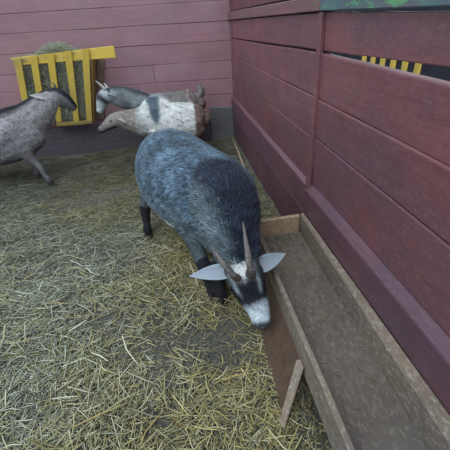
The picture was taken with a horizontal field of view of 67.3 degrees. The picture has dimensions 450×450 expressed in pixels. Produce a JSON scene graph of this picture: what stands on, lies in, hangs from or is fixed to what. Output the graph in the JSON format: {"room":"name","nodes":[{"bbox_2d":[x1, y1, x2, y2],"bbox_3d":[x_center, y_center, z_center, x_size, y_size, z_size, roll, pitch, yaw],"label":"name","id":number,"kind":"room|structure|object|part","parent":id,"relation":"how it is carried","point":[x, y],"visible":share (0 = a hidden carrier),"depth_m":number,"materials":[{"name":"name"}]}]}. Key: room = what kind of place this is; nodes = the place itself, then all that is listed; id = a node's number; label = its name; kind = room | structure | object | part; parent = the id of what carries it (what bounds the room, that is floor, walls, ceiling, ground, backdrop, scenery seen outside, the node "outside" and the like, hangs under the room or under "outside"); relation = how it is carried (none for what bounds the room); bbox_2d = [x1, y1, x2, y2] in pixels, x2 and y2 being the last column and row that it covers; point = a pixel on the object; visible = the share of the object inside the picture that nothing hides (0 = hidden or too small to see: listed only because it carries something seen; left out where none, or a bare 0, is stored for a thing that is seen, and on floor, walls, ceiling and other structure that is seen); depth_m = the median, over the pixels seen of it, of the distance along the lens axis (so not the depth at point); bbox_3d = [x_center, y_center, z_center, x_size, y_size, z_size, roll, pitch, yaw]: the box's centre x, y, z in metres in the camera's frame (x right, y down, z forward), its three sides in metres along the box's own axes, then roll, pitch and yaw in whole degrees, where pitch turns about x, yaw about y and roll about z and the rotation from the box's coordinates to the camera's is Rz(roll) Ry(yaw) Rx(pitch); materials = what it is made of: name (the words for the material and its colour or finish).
{"room":"farm building","nodes":[
{"label":"farm building","id":0,"kind":"room"},
{"bbox_2d":[0,0,232,127],"bbox_3d":[-2.065,-1.829,4.258,4.440,1.960,0.055,-7,31,-5],"label":"wall","id":1,"kind":"structure","parent":0,"point":[160,46],"depth_m":4.12,"materials":[{"name":"red paint"}]},
{"bbox_2d":[11,46,115,125],"bbox_3d":[-1.918,-1.681,4.171,1.280,0.877,0.286,-7,31,-5],"label":"rack","id":2,"kind":"object","parent":1,"relation":"attached to","point":[101,53],"visible":0.83,"depth_m":4.00,"materials":[{"name":"yellow paint"}]},
{"bbox_2d":[9,40,92,123],"bbox_3d":[-2.046,-1.701,4.121,0.875,0.991,0.317,-7,31,-5],"label":"hay","id":3,"kind":"object","parent":2,"relation":"in","point":[61,47],"visible":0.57,"depth_m":4.04,"materials":[{"name":"plant"}]},
{"bbox_3d":[-1.859,-1.957,3.904,1.150,0.135,0.022,-7,31,-5],"label":"rail","id":4,"kind":"part","parent":2,"relation":"part of","materials":[{"name":"yellow paint"}]},
{"bbox_3d":[-1.956,-1.322,4.384,0.440,0.047,0.022,-7,31,-5],"label":"rail","id":5,"kind":"part","parent":2,"relation":"part of","materials":[{"name":"yellow paint"}]},
{"bbox_3d":[-1.647,-1.689,4.236,0.210,0.780,0.244,-7,31,-5],"label":"panel","id":6,"kind":"part","parent":2,"relation":"part of","materials":[{"name":"yellow paint"}]},
{"bbox_2d":[34,106,233,157],"bbox_3d":[-2.049,-1.180,4.582,4.380,0.505,0.080,-7,31,-5],"label":"baseboard","id":7,"kind":"structure","parent":1,"relation":"attached to","point":[60,141],"depth_m":4.63,"materials":[{"name":"concrete"}]},
{"bbox_2d":[0,136,331,449],"bbox_3d":[-1.628,0.380,2.339,4.420,0.103,5.620,-7,31,-5],"label":"floor","id":8,"kind":"structure","parent":0,"point":[215,354],"depth_m":1.90,"materials":[{"name":"plant"}]},
{"bbox_2d":[0,136,332,449],"bbox_3d":[-1.339,0.136,2.641,3.639,0.163,4.748,-7,31,-5],"label":"bedding","id":9,"kind":"object","parent":8,"relation":"on","point":[50,358],"visible":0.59,"depth_m":1.85,"materials":[{"name":"beige plant"}]},
{"bbox_2d":[0,82,76,185],"bbox_3d":[-2.364,-0.919,3.607,1.546,1.011,0.549,-9,32,-9],"label":"goat","id":10,"kind":"object","parent":9,"relation":"on","point":[24,125],"visible":1,"depth_m":3.47},
{"bbox_2d":[96,81,205,136],"bbox_3d":[-0.886,-1.373,4.261,1.337,0.957,0.388,-10,32,-10],"label":"goat","id":11,"kind":"object","parent":9,"relation":"on","point":[124,97],"visible":0.35,"depth_m":4.02},
{"bbox_2d":[97,88,210,140],"bbox_3d":[-0.793,-1.086,3.876,1.296,0.867,0.414,-7,31,-5],"label":"goat","id":12,"kind":"object","parent":9,"relation":"on","point":[154,113],"visible":0.67,"depth_m":3.69},
{"bbox_2d":[135,128,285,329],"bbox_3d":[-0.193,-0.151,2.294,0.644,0.808,1.948,-17,34,-22],"label":"goat","id":13,"kind":"object","parent":9,"relation":"on","point":[209,198],"visible":1,"depth_m":1.78},
{"bbox_2d":[232,138,244,166],"bbox_3d":[0.197,-0.707,3.836,0.034,0.053,1.752,-6,31,-4],"label":"wooden pole","id":14,"kind":"object","parent":9,"relation":"on","point":[234,143],"visible":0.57,"depth_m":4.08,"materials":[{"name":"brown wood"}]},
{"bbox_2d":[259,213,449,449],"bbox_3d":[0.457,0.674,1.286,0.458,0.375,2.340,-7,31,-5],"label":"trough","id":15,"kind":"object","parent":8,"relation":"on","point":[415,412],"visible":0.81,"depth_m":1.41,"materials":[{"name":"brown wood"}]},
{"bbox_3d":[0.234,0.477,1.790,0.126,0.215,0.980,-7,31,-5],"label":"support panel","id":16,"kind":"part","parent":15,"relation":"part of","materials":[{"name":"brown wood"}]},
{"bbox_3d":[0.278,0.703,1.407,0.040,0.215,0.185,16,36,29],"label":"leg","id":17,"kind":"part","parent":15,"relation":"part of","materials":[{"name":"brown wood"}]},
{"bbox_2d":[264,233,415,449],"bbox_3d":[0.480,0.510,1.474,0.274,0.006,1.772,-7,31,-5],"label":"crumbs","id":18,"kind":"object","parent":15,"relation":"on","point":[279,243],"visible":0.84,"depth_m":1.63,"materials":[{"name":"brown food"}]},
{"bbox_2d":[229,0,449,414],"bbox_3d":[0.495,-0.623,2.103,0.080,1.861,5.630,-7,31,-5],"label":"wall","id":19,"kind":"structure","parent":0,"point":[378,195],"depth_m":1.38,"materials":[{"name":"red paint"}]},
{"bbox_2d":[228,0,319,19],"bbox_3d":[0.266,-1.928,2.816,0.062,0.344,2.971,-7,31,-5],"label":"trim","id":20,"kind":"structure","parent":19,"relation":"attached to","point":[293,6],"depth_m":2.48,"materials":[{"name":"pink paint"}]},
{"bbox_2d":[305,12,325,188],"bbox_3d":[0.500,-0.577,1.907,0.028,1.062,0.045,-7,31,-5],"label":"trim","id":21,"kind":"structure","parent":19,"relation":"attached to","point":[322,15],"depth_m":1.82,"materials":[{"name":"red paint"}]},
{"bbox_2d":[320,0,449,10],"bbox_3d":[0.669,-0.411,0.492,0.061,0.176,2.625,-7,31,-5],"label":"trim","id":22,"kind":"structure","parent":19,"relation":"attached to","point":[325,5],"depth_m":1.18,"materials":[{"name":"green paint"}]},
{"bbox_2d":[330,6,449,80],"bbox_3d":[4.088,-3.231,6.186,0.100,1.600,15.000,-7,31,-5],"label":"wall","id":23,"kind":"structure","parent":0,"point":[439,72],"depth_m":6.87,"materials":[{"name":"concrete"}]},
{"label":"outside","id":24,"kind":"structure","parent":0,"visible":0},
{"bbox_3d":[4.380,-2.651,6.815,8.940,0.030,14.600,-7,31,-5],"label":"floor","id":25,"kind":"structure","parent":24,"visible":0},
{"bbox_2d":[362,56,421,73],"bbox_3d":[2.277,-1.053,3.301,0.060,1.050,5.600,-7,31,-5],"label":"fence","id":26,"kind":"object","parent":25,"relation":"on","point":[417,67],"visible":0.02,"depth_m":4.11,"materials":[{"name":"yellow paint"}]}
]}

